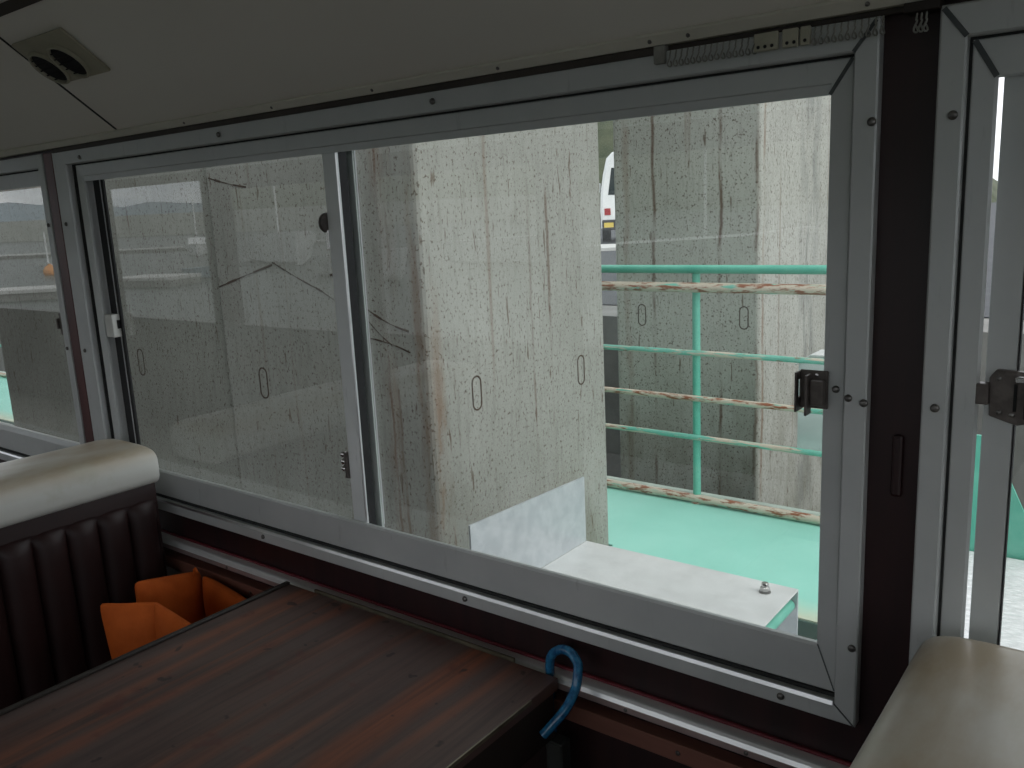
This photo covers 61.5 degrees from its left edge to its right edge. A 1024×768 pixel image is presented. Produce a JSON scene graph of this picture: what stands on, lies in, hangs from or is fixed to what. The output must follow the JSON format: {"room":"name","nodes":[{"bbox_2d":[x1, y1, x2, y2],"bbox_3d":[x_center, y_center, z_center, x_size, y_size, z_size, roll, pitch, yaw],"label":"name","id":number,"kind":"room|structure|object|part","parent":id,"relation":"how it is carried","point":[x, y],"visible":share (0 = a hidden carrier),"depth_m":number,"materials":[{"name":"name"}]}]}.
{"room":"ship interior","nodes":[
{"label":"ship interior","id":0,"kind":"room"},
{"bbox_2d":[0,0,832,150],"bbox_3d":[-3.814,-0.756,2.670,14.600,0.368,2.394,6,14,37],"label":"ceiling","id":1,"kind":"structure","parent":0,"point":[167,60],"depth_m":1.45,"materials":[{"name":"beige laminate"}]},
{"bbox_2d":[0,0,41,16],"bbox_3d":[-3.265,-0.954,3.368,14.600,0.016,0.019,6,14,37],"label":"trim","id":2,"kind":"structure","parent":1,"relation":"attached to","point":[9,6],"depth_m":1.60,"materials":[{"name":"brown paint"}]},
{"bbox_2d":[0,37,116,129],"bbox_3d":[-0.973,-0.646,1.824,0.008,0.195,0.252,6,14,37],"label":"trim","id":3,"kind":"structure","parent":1,"relation":"attached to","point":[3,40],"depth_m":1.86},
{"bbox_2d":[11,27,110,83],"bbox_3d":[-0.903,-0.650,1.720,0.209,0.077,0.091,6,14,37],"label":"ceiling vent","id":4,"kind":"object","parent":1,"relation":"in","point":[55,54],"visible":1,"depth_m":1.71,"materials":[{"name":"plastic"}]},
{"bbox_2d":[31,56,66,80],"bbox_3d":[-0.947,-0.649,1.763,0.078,0.048,0.062,6,14,37],"label":"grille","id":5,"kind":"object","parent":4,"relation":"attached to","point":[51,69],"depth_m":1.76,"materials":[{"name":"black plastic"}]},
{"bbox_2d":[50,49,86,73],"bbox_3d":[-0.881,-0.643,1.711,0.078,0.048,0.062,6,14,37],"label":"grille","id":6,"kind":"object","parent":4,"relation":"attached to","point":[69,61],"depth_m":1.71,"materials":[{"name":"black plastic"}]},
{"bbox_2d":[0,0,973,767],"bbox_3d":[-3.018,-0.146,3.807,14.600,2.050,0.090,6,14,37],"label":"wall","id":7,"kind":"structure","parent":0,"point":[910,59],"depth_m":1.10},
{"bbox_2d":[0,154,85,460],"bbox_3d":[-1.945,-0.242,2.915,1.982,0.894,0.096,6,14,37],"label":"window","id":8,"kind":"structure","parent":7,"relation":"in","point":[16,442],"depth_m":2.33,"materials":[{"name":"metal"}]},
{"bbox_3d":[-1.226,-0.164,2.328,0.008,0.028,0.014,6,14,37],"label":"latch lever","id":9,"kind":"part","parent":8,"relation":"part of","materials":[{"name":"brown metal"}]},
{"bbox_2d":[43,152,93,442],"bbox_3d":[-1.152,-0.149,2.274,0.044,0.894,0.020,6,14,37],"label":"trim","id":10,"kind":"structure","parent":7,"relation":"attached to","point":[48,162],"depth_m":2.25,"materials":[{"name":"red wood"}]},
{"bbox_2d":[0,0,920,157],"bbox_3d":[-3.091,-0.803,3.619,14.600,0.015,0.026,6,14,37],"label":"trim","id":11,"kind":"structure","parent":7,"relation":"attached to","point":[835,8],"depth_m":1.24,"materials":[{"name":"metal"}]},
{"bbox_2d":[52,16,884,726],"bbox_3d":[-0.328,-0.069,1.683,1.986,0.894,0.088,6,14,37],"label":"window","id":12,"kind":"structure","parent":7,"relation":"in","point":[821,676],"depth_m":1.35,"materials":[{"name":"metal"}]},
{"bbox_3d":[-0.353,-0.307,1.640,0.016,0.039,0.039,6,14,37],"label":"catch knob","id":13,"kind":"part","parent":12,"relation":"part of","materials":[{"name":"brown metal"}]},
{"bbox_3d":[-0.349,-0.276,1.645,0.009,0.040,0.014,6,14,37],"label":"catch plate","id":14,"kind":"part","parent":12,"relation":"part of","materials":[{"name":"silver metal"}]},
{"bbox_3d":[-0.328,0.162,1.733,0.008,0.054,0.020,6,14,37],"label":"catch plate","id":15,"kind":"part","parent":12,"relation":"part of","materials":[{"name":"brown metal"}]},
{"bbox_3d":[0.380,0.014,1.104,0.004,0.053,0.019,6,14,37],"label":"latch lever","id":16,"kind":"part","parent":12,"relation":"part of","materials":[{"name":"brown metal"}]},
{"bbox_3d":[0.390,0.007,1.109,0.036,0.050,0.003,6,14,37],"label":"latch plate","id":17,"kind":"part","parent":12,"relation":"part of","materials":[{"name":"brown metal"}]},
{"bbox_2d":[164,548,772,767],"bbox_3d":[-3.038,0.216,3.832,14.600,0.031,0.030,6,14,37],"label":"trim","id":18,"kind":"structure","parent":7,"relation":"attached to","point":[680,748],"depth_m":1.39,"materials":[{"name":"wood"}]},
{"bbox_2d":[51,0,944,152],"bbox_3d":[-0.340,-0.493,1.548,2.035,0.023,0.028,6,14,37],"label":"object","id":19,"kind":"object","parent":7,"relation":"attached to","point":[910,9],"visible":0.97,"depth_m":1.26,"materials":[{"name":"brown paint"}]},
{"bbox_3d":[-0.473,-0.513,1.648,1.700,0.010,0.018,6,14,37],"label":"track rail","id":20,"kind":"part","parent":19,"relation":"part of","materials":[{"name":"grey metal"}]},
{"bbox_2d":[667,50,671,66],"bbox_3d":[0.206,-0.425,1.124,0.005,0.021,0.010,6,14,37],"label":"curtain hook","id":21,"kind":"object","parent":19,"relation":"hanging from","point":[670,50],"visible":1,"depth_m":1.12,"materials":[{"name":"grey plastic"}]},
{"bbox_2d":[673,49,677,65],"bbox_3d":[0.213,-0.424,1.119,0.005,0.021,0.010,6,14,37],"label":"curtain hook","id":22,"kind":"object","parent":19,"relation":"hanging from","point":[676,49],"visible":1,"depth_m":1.12,"materials":[{"name":"grey plastic"}]},
{"bbox_2d":[678,49,683,65],"bbox_3d":[0.219,-0.424,1.114,0.005,0.021,0.010,6,14,37],"label":"curtain hook","id":23,"kind":"object","parent":19,"relation":"hanging from","point":[681,49],"visible":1,"depth_m":1.11,"materials":[{"name":"grey plastic"}]},
{"bbox_2d":[684,48,689,64],"bbox_3d":[0.226,-0.423,1.109,0.005,0.021,0.010,6,14,37],"label":"curtain hook","id":24,"kind":"object","parent":19,"relation":"hanging from","point":[687,48],"visible":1,"depth_m":1.11,"materials":[{"name":"grey plastic"}]},
{"bbox_2d":[690,47,695,63],"bbox_3d":[0.232,-0.422,1.104,0.005,0.021,0.010,6,14,37],"label":"curtain hook","id":25,"kind":"object","parent":19,"relation":"hanging from","point":[693,47],"visible":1,"depth_m":1.10,"materials":[{"name":"grey plastic"}]},
{"bbox_2d":[696,46,701,62],"bbox_3d":[0.239,-0.422,1.099,0.005,0.021,0.010,6,14,37],"label":"curtain hook","id":26,"kind":"object","parent":19,"relation":"hanging from","point":[697,61],"visible":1,"depth_m":1.10,"materials":[{"name":"grey plastic"}]},
{"bbox_2d":[702,45,707,61],"bbox_3d":[0.245,-0.421,1.094,0.005,0.021,0.010,6,14,37],"label":"curtain hook","id":27,"kind":"object","parent":19,"relation":"hanging from","point":[703,60],"visible":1,"depth_m":1.09,"materials":[{"name":"grey plastic"}]},
{"bbox_2d":[708,44,713,60],"bbox_3d":[0.252,-0.420,1.089,0.005,0.021,0.010,6,14,37],"label":"curtain hook","id":28,"kind":"object","parent":19,"relation":"hanging from","point":[709,59],"visible":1,"depth_m":1.09,"materials":[{"name":"grey plastic"}]},
{"bbox_2d":[714,43,719,59],"bbox_3d":[0.258,-0.419,1.084,0.005,0.021,0.010,6,14,37],"label":"curtain hook","id":29,"kind":"object","parent":19,"relation":"hanging from","point":[715,58],"visible":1,"depth_m":1.08,"materials":[{"name":"grey plastic"}]},
{"bbox_2d":[720,42,725,58],"bbox_3d":[0.265,-0.419,1.079,0.005,0.021,0.010,6,14,37],"label":"curtain hook","id":30,"kind":"object","parent":19,"relation":"hanging from","point":[723,42],"visible":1,"depth_m":1.08,"materials":[{"name":"grey plastic"}]},
{"bbox_2d":[726,41,731,57],"bbox_3d":[0.271,-0.418,1.074,0.005,0.021,0.010,6,14,37],"label":"curtain hook","id":31,"kind":"object","parent":19,"relation":"hanging from","point":[727,56],"visible":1,"depth_m":1.07,"materials":[{"name":"grey plastic"}]},
{"bbox_2d":[732,40,737,56],"bbox_3d":[0.278,-0.417,1.069,0.005,0.021,0.010,6,14,37],"label":"curtain hook","id":32,"kind":"object","parent":19,"relation":"hanging from","point":[733,55],"visible":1,"depth_m":1.07,"materials":[{"name":"grey plastic"}]},
{"bbox_2d":[739,39,743,55],"bbox_3d":[0.284,-0.417,1.065,0.005,0.021,0.010,6,14,37],"label":"curtain hook","id":33,"kind":"object","parent":19,"relation":"hanging from","point":[740,50],"visible":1,"depth_m":1.06,"materials":[{"name":"grey plastic"}]},
{"bbox_2d":[745,38,750,54],"bbox_3d":[0.291,-0.416,1.060,0.005,0.021,0.010,6,14,37],"label":"curtain hook","id":34,"kind":"object","parent":19,"relation":"hanging from","point":[748,38],"visible":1,"depth_m":1.06,"materials":[{"name":"grey plastic"}]},
{"bbox_2d":[754,31,778,52],"bbox_3d":[0.308,-0.415,1.044,0.030,0.021,0.007,6,14,37],"label":"bracket","id":35,"kind":"object","parent":19,"relation":"hanging from","point":[768,41],"visible":1,"depth_m":1.04,"materials":[{"name":"plastic"}]},
{"bbox_3d":[0.324,-0.432,1.051,0.298,0.006,0.008,6,14,37],"label":"hook rail","id":36,"kind":"part","parent":19,"relation":"part of","materials":[{"name":"grey metal"}]},
{"bbox_2d":[782,27,798,47],"bbox_3d":[0.332,-0.413,1.026,0.019,0.021,0.007,6,14,37],"label":"bracket","id":37,"kind":"object","parent":19,"relation":"hanging from","point":[790,37],"visible":1,"depth_m":1.02,"materials":[{"name":"plastic"}]},
{"bbox_2d":[800,25,810,45],"bbox_3d":[0.346,-0.411,1.015,0.012,0.021,0.007,6,14,37],"label":"bracket","id":38,"kind":"object","parent":19,"relation":"hanging from","point":[805,31],"visible":1,"depth_m":1.01,"materials":[{"name":"plastic"}]},
{"bbox_2d":[811,27,816,44],"bbox_3d":[0.355,-0.409,1.011,0.005,0.021,0.010,6,14,37],"label":"curtain hook","id":39,"kind":"object","parent":19,"relation":"hanging from","point":[813,38],"visible":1,"depth_m":1.01,"materials":[{"name":"grey plastic"}]},
{"bbox_2d":[818,26,823,43],"bbox_3d":[0.361,-0.409,1.006,0.005,0.021,0.010,6,14,37],"label":"curtain hook","id":40,"kind":"object","parent":19,"relation":"hanging from","point":[821,32],"visible":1,"depth_m":1.00,"materials":[{"name":"grey plastic"}]},
{"bbox_2d":[824,24,829,42],"bbox_3d":[0.368,-0.408,1.002,0.005,0.021,0.010,6,14,37],"label":"curtain hook","id":41,"kind":"object","parent":19,"relation":"hanging from","point":[826,36],"visible":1,"depth_m":1.00,"materials":[{"name":"grey plastic"}]},
{"bbox_2d":[831,23,836,41],"bbox_3d":[0.374,-0.407,0.997,0.005,0.021,0.010,6,14,37],"label":"curtain hook","id":42,"kind":"object","parent":19,"relation":"hanging from","point":[834,29],"visible":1,"depth_m":1.00,"materials":[{"name":"grey plastic"}]},
{"bbox_2d":[838,22,843,40],"bbox_3d":[0.380,-0.407,0.992,0.005,0.021,0.010,6,14,37],"label":"curtain hook","id":43,"kind":"object","parent":19,"relation":"hanging from","point":[840,32],"visible":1,"depth_m":0.99,"materials":[{"name":"grey plastic"}]},
{"bbox_2d":[844,21,849,39],"bbox_3d":[0.386,-0.406,0.988,0.005,0.021,0.010,6,14,37],"label":"curtain hook","id":44,"kind":"object","parent":19,"relation":"hanging from","point":[846,33],"visible":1,"depth_m":0.99,"materials":[{"name":"grey plastic"}]},
{"bbox_2d":[851,20,856,38],"bbox_3d":[0.392,-0.405,0.983,0.005,0.021,0.010,6,14,37],"label":"curtain hook","id":45,"kind":"object","parent":19,"relation":"hanging from","point":[853,32],"visible":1,"depth_m":0.98,"materials":[{"name":"grey plastic"}]},
{"bbox_2d":[858,19,863,37],"bbox_3d":[0.398,-0.405,0.979,0.005,0.021,0.010,6,14,37],"label":"curtain hook","id":46,"kind":"object","parent":19,"relation":"hanging from","point":[861,28],"visible":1,"depth_m":0.98,"materials":[{"name":"grey plastic"}]},
{"bbox_2d":[865,18,870,36],"bbox_3d":[0.404,-0.404,0.974,0.005,0.021,0.010,6,14,37],"label":"curtain hook","id":47,"kind":"object","parent":19,"relation":"hanging from","point":[868,27],"visible":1,"depth_m":0.97,"materials":[{"name":"grey plastic"}]},
{"bbox_2d":[872,16,877,35],"bbox_3d":[0.410,-0.403,0.970,0.005,0.021,0.010,6,14,37],"label":"curtain hook","id":48,"kind":"object","parent":19,"relation":"hanging from","point":[875,26],"visible":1,"depth_m":0.97,"materials":[{"name":"grey plastic"}]},
{"bbox_2d":[879,15,884,34],"bbox_3d":[0.416,-0.403,0.965,0.005,0.021,0.010,6,14,37],"label":"curtain hook","id":49,"kind":"object","parent":19,"relation":"hanging from","point":[883,16],"visible":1,"depth_m":0.96,"materials":[{"name":"grey plastic"}]},
{"bbox_2d":[913,13,917,32],"bbox_3d":[0.442,-0.395,0.941,0.005,0.021,0.010,6,14,37],"label":"curtain hook","id":50,"kind":"object","parent":19,"relation":"hanging from","point":[916,17],"visible":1,"depth_m":0.94,"materials":[{"name":"grey plastic"}]},
{"bbox_2d":[917,12,922,31],"bbox_3d":[0.446,-0.395,0.938,0.005,0.021,0.010,6,14,37],"label":"curtain hook","id":51,"kind":"object","parent":19,"relation":"hanging from","point":[921,16],"visible":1,"depth_m":0.94,"materials":[{"name":"grey plastic"}]},
{"bbox_2d":[922,11,928,31],"bbox_3d":[0.450,-0.394,0.935,0.005,0.021,0.010,6,14,37],"label":"curtain hook","id":52,"kind":"object","parent":19,"relation":"hanging from","point":[926,15],"visible":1,"depth_m":0.93,"materials":[{"name":"grey plastic"}]},
{"bbox_2d":[161,532,848,767],"bbox_3d":[-3.041,0.161,3.821,14.600,0.011,0.030,6,14,37],"label":"trim","id":53,"kind":"structure","parent":7,"relation":"attached to","point":[794,757],"depth_m":1.39,"materials":[{"name":"white metal"}]},
{"bbox_2d":[161,529,851,766],"bbox_3d":[-3.034,0.151,3.829,14.600,0.006,0.006,6,14,37],"label":"trim","id":54,"kind":"structure","parent":7,"relation":"attached to","point":[682,707],"depth_m":1.47,"materials":[{"name":"silver metal"}]},
{"bbox_2d":[890,435,903,496],"bbox_3d":[0.478,0.102,1.068,0.013,0.080,0.007,6,14,37],"label":"trim","id":55,"kind":"structure","parent":7,"relation":"attached to","point":[898,440],"depth_m":1.06,"materials":[{"name":"black plastic"}]},
{"bbox_2d":[909,0,1023,662],"bbox_3d":[1.289,0.102,0.467,1.956,0.894,0.096,6,14,37],"label":"window","id":56,"kind":"structure","parent":7,"relation":"in","point":[981,42],"depth_m":0.99,"materials":[{"name":"metal"}]},
{"bbox_3d":[1.295,0.102,0.475,1.896,0.823,0.075,6,14,37],"label":"frame","id":57,"kind":"part","parent":56,"relation":"part of","materials":[{"name":"metal"}]},
{"bbox_3d":[0.940,0.056,0.722,0.966,0.737,0.007,6,14,37],"label":"sliding sash","id":58,"kind":"part","parent":56,"relation":"part of","materials":[{"name":"metal"}]},
{"bbox_3d":[0.597,-0.003,0.948,0.072,0.006,0.014,6,14,37],"label":"latch lever","id":59,"kind":"part","parent":56,"relation":"part of","materials":[{"name":"silver metal"}]},
{"bbox_3d":[-3.705,1.104,3.076,14.600,0.040,2.460,6,14,37],"label":"floor","id":60,"kind":"structure","parent":0,"visible":0},
{"bbox_2d":[0,439,166,709],"bbox_3d":[-1.042,0.725,1.716,0.648,0.995,0.962,6,14,37],"label":"bench","id":61,"kind":"object","parent":60,"relation":"on","point":[80,526],"visible":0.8,"depth_m":1.91,"materials":[{"name":"brown leather"}]},
{"bbox_2d":[100,567,246,658],"bbox_3d":[-0.711,0.574,1.892,0.306,0.268,0.281,6,14,37],"label":"box","id":62,"kind":"object","parent":61,"relation":"on","point":[163,606],"visible":0.34,"depth_m":1.92,"materials":[{"name":"orange fabric"}]},
{"bbox_3d":[-0.783,0.586,1.830,0.163,0.257,0.054,-1,12,7],"label":"foam panel","id":63,"kind":"part","parent":62,"relation":"part of","materials":[{"name":"orange fabric"}]},
{"bbox_3d":[-0.783,0.557,2.002,0.057,0.270,0.166,6,14,37],"label":"foam panel","id":64,"kind":"part","parent":62,"relation":"part of","materials":[{"name":"orange fabric"}]},
{"bbox_3d":[-0.678,0.584,1.809,0.152,0.257,0.060,-2,12,5],"label":"foam panel","id":65,"kind":"part","parent":62,"relation":"part of","materials":[{"name":"orange fabric"}]},
{"bbox_3d":[-0.623,0.574,1.972,0.265,0.235,0.052,6,14,37],"label":"foam panel","id":66,"kind":"part","parent":62,"relation":"part of","materials":[{"name":"orange fabric"}]},
{"bbox_2d":[0,581,570,767],"bbox_3d":[-0.475,0.906,1.333,0.722,0.740,0.990,6,14,37],"label":"dining table","id":67,"kind":"object","parent":60,"relation":"on","point":[285,675],"visible":0.99,"depth_m":1.40,"materials":[{"name":"laminate"}]},
{"bbox_3d":[0.092,0.902,1.509,0.033,0.624,0.030,6,14,37],"label":"wall leg","id":68,"kind":"part","parent":67,"relation":"part of","materials":[{"name":"grey paint"}]},
{"bbox_2d":[539,644,582,738],"bbox_3d":[0.085,0.549,1.416,0.069,0.232,0.113,-1,12,9],"label":"hook","id":69,"kind":"object","parent":67,"relation":"attached to","point":[561,714],"visible":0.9,"depth_m":1.38,"materials":[{"name":"blue paint"}]},
{"bbox_2d":[849,636,1023,767],"bbox_3d":[0.154,0.851,0.815,0.648,0.995,0.970,6,14,37],"label":"seat back","id":70,"kind":"object","parent":60,"relation":"on","point":[958,702],"visible":1,"depth_m":0.86,"materials":[{"name":"beige leather"}]},
{"label":"outside","id":71,"kind":"structure","parent":0,"visible":0},
{"bbox_2d":[598,120,997,219],"bbox_3d":[-5.162,-18.852,72.007,82.000,12.203,26.000,6,14,37],"label":"hillside","id":72,"kind":"structure","parent":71,"point":[605,129],"depth_m":54.31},
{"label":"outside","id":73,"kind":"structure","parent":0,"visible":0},
{"bbox_3d":[18.990,-3.521,24.590,120.000,0.100,59.840,6,14,37],"label":"water","id":74,"kind":"object","parent":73,"visible":0},
{"bbox_2d":[0,168,242,489],"bbox_3d":[-1.746,-1.175,4.421,2.180,5.500,1.076,6,14,37],"label":"concrete wall","id":75,"kind":"structure","parent":74,"relation":"on","point":[162,229],"depth_m":3.84,"materials":[{"name":"grey concrete"}]},
{"bbox_2d":[206,122,608,567],"bbox_3d":[-0.426,-1.031,3.406,1.131,5.500,1.101,6,14,37],"label":"concrete pier","id":76,"kind":"structure","parent":74,"relation":"on","point":[482,254],"depth_m":3.14,"materials":[{"name":"grey concrete"}]},
{"bbox_2d":[0,371,819,639],"bbox_3d":[-3.673,0.642,7.409,13.360,0.934,1.024,6,14,37],"label":"deck","id":77,"kind":"object","parent":74,"relation":"on","point":[770,549],"visible":0.02,"depth_m":3.90,"materials":[{"name":"green paint"}]},
{"bbox_2d":[0,265,826,524],"bbox_3d":[-3.405,-0.442,7.494,13.100,1.196,0.078,6,14,37],"label":"deck railing","id":78,"kind":"object","parent":77,"relation":"on","point":[695,286],"visible":0.16,"depth_m":4.15,"materials":[{"name":"teal metal"}]},
{"bbox_3d":[-3.381,0.118,7.606,13.100,0.041,0.042,6,14,37],"label":"rail","id":79,"kind":"part","parent":78,"relation":"part of","materials":[{"name":"metal"}]},
{"bbox_3d":[-3.403,-0.193,7.532,13.100,0.026,0.027,6,14,37],"label":"pipe rail","id":80,"kind":"part","parent":78,"relation":"part of","materials":[{"name":"metal"}]},
{"bbox_3d":[0.910,0.027,4.241,0.038,1.169,0.039,6,14,37],"label":"post","id":81,"kind":"part","parent":78,"relation":"part of","materials":[{"name":"teal metal"}]},
{"bbox_3d":[-3.412,-0.387,7.493,13.100,0.028,0.029,6,14,37],"label":"pipe rail","id":82,"kind":"part","parent":78,"relation":"part of","materials":[{"name":"beige metal"}]},
{"bbox_3d":[-3.423,-0.609,7.448,13.100,0.026,0.027,6,14,37],"label":"pipe rail","id":83,"kind":"part","parent":78,"relation":"part of","materials":[{"name":"teal metal"}]},
{"bbox_3d":[-3.434,-1.007,7.376,13.100,0.040,0.041,6,14,37],"label":"rail","id":84,"kind":"part","parent":78,"relation":"part of","materials":[{"name":"teal metal"}]},
{"bbox_3d":[-3.438,-0.921,7.384,13.100,0.047,0.048,6,14,37],"label":"pipe rail","id":85,"kind":"part","parent":78,"relation":"part of","materials":[{"name":"beige metal"}]},
{"bbox_2d":[795,349,823,450],"bbox_3d":[1.502,0.105,3.938,0.392,0.483,0.228,6,14,37],"label":"box","id":86,"kind":"object","parent":78,"relation":"hanging from","point":[809,427],"visible":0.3,"depth_m":4.01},
{"bbox_3d":[1.513,-0.110,3.921,0.392,0.056,0.160,6,14,37],"label":"box lid","id":87,"kind":"part","parent":86,"relation":"part of","materials":[{"name":"white"}]},
{"bbox_2d":[468,477,797,634],"bbox_3d":[0.567,0.625,2.648,0.813,0.627,1.250,6,14,37],"label":"bench","id":88,"kind":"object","parent":77,"relation":"on","point":[536,531],"depth_m":2.57,"materials":[{"name":"metal"}]},
{"bbox_3d":[0.350,0.615,2.432,0.714,0.006,0.607,6,14,37],"label":"step plate","id":89,"kind":"part","parent":88,"relation":"part of","materials":[{"name":"white metal"}]},
{"bbox_2d":[759,581,770,594],"bbox_3d":[0.718,0.577,2.442,0.033,0.028,0.033,6,14,37],"label":"bolt","id":90,"kind":"object","parent":88,"relation":"in","point":[764,589],"depth_m":2.43,"materials":[{"name":"silver metal"}]},
{"bbox_2d":[964,434,1023,650],"bbox_3d":[2.193,0.721,2.441,1.930,0.590,1.564,6,14,37],"label":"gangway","id":91,"kind":"object","parent":77,"relation":"on","point":[1012,629],"visible":0.02,"depth_m":3.39,"materials":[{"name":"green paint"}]},
{"bbox_3d":[2.197,0.948,2.478,1.930,0.050,1.540,6,14,37],"label":"tread plate","id":92,"kind":"part","parent":91,"relation":"part of","materials":[{"name":"white metal"}]},
{"bbox_2d":[613,95,830,511],"bbox_3d":[1.363,-1.476,5.168,0.870,5.500,1.501,6,14,37],"label":"concrete pier","id":93,"kind":"structure","parent":74,"relation":"on","point":[744,184],"depth_m":4.77,"materials":[{"name":"grey concrete"}]},
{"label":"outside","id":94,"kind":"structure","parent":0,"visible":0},
{"bbox_2d":[601,244,615,250],"bbox_3d":[1.953,-2.781,17.494,12.000,0.060,1.600,-1,12,7],"label":"pavement","id":95,"kind":"structure","parent":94,"point":[604,247],"depth_m":16.79,"materials":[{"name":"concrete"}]},
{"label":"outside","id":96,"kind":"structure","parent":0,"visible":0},
{"bbox_2d":[0,305,1023,508],"bbox_3d":[20.408,-4.653,26.304,160.000,1.500,55.050,6,14,37],"label":"wall","id":97,"kind":"structure","parent":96,"point":[610,323],"depth_m":7.12,"materials":[{"name":"grey concrete"}]},
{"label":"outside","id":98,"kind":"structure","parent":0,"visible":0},
{"bbox_2d":[600,202,995,317],"bbox_3d":[20.266,-5.361,26.017,160.000,0.006,53.400,6,14,37],"label":"road","id":99,"kind":"structure","parent":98,"point":[607,257],"depth_m":11.13,"materials":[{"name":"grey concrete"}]},
{"bbox_2d":[599,152,614,241],"bbox_3d":[2.928,-4.434,20.349,1.805,1.945,4.376,-2,12,6],"label":"van","id":100,"kind":"object","parent":99,"relation":"on","point":[606,188],"visible":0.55,"depth_m":18.39,"materials":[{"name":"white paint"}]},
{"bbox_2d":[604,208,610,214],"bbox_3d":[2.048,-3.690,18.422,0.130,0.140,0.030,-1,12,7],"label":"tail light","id":101,"kind":"object","parent":100,"relation":"attached to","point":[607,211],"depth_m":18.41,"materials":[{"name":"red plastic"}]},
{"bbox_3d":[2.074,-3.403,18.412,0.200,0.100,0.010,-1,12,7],"label":"reflector plate","id":102,"kind":"part","parent":100,"relation":"part of","materials":[{"name":"yellow plastic"}]}
]}

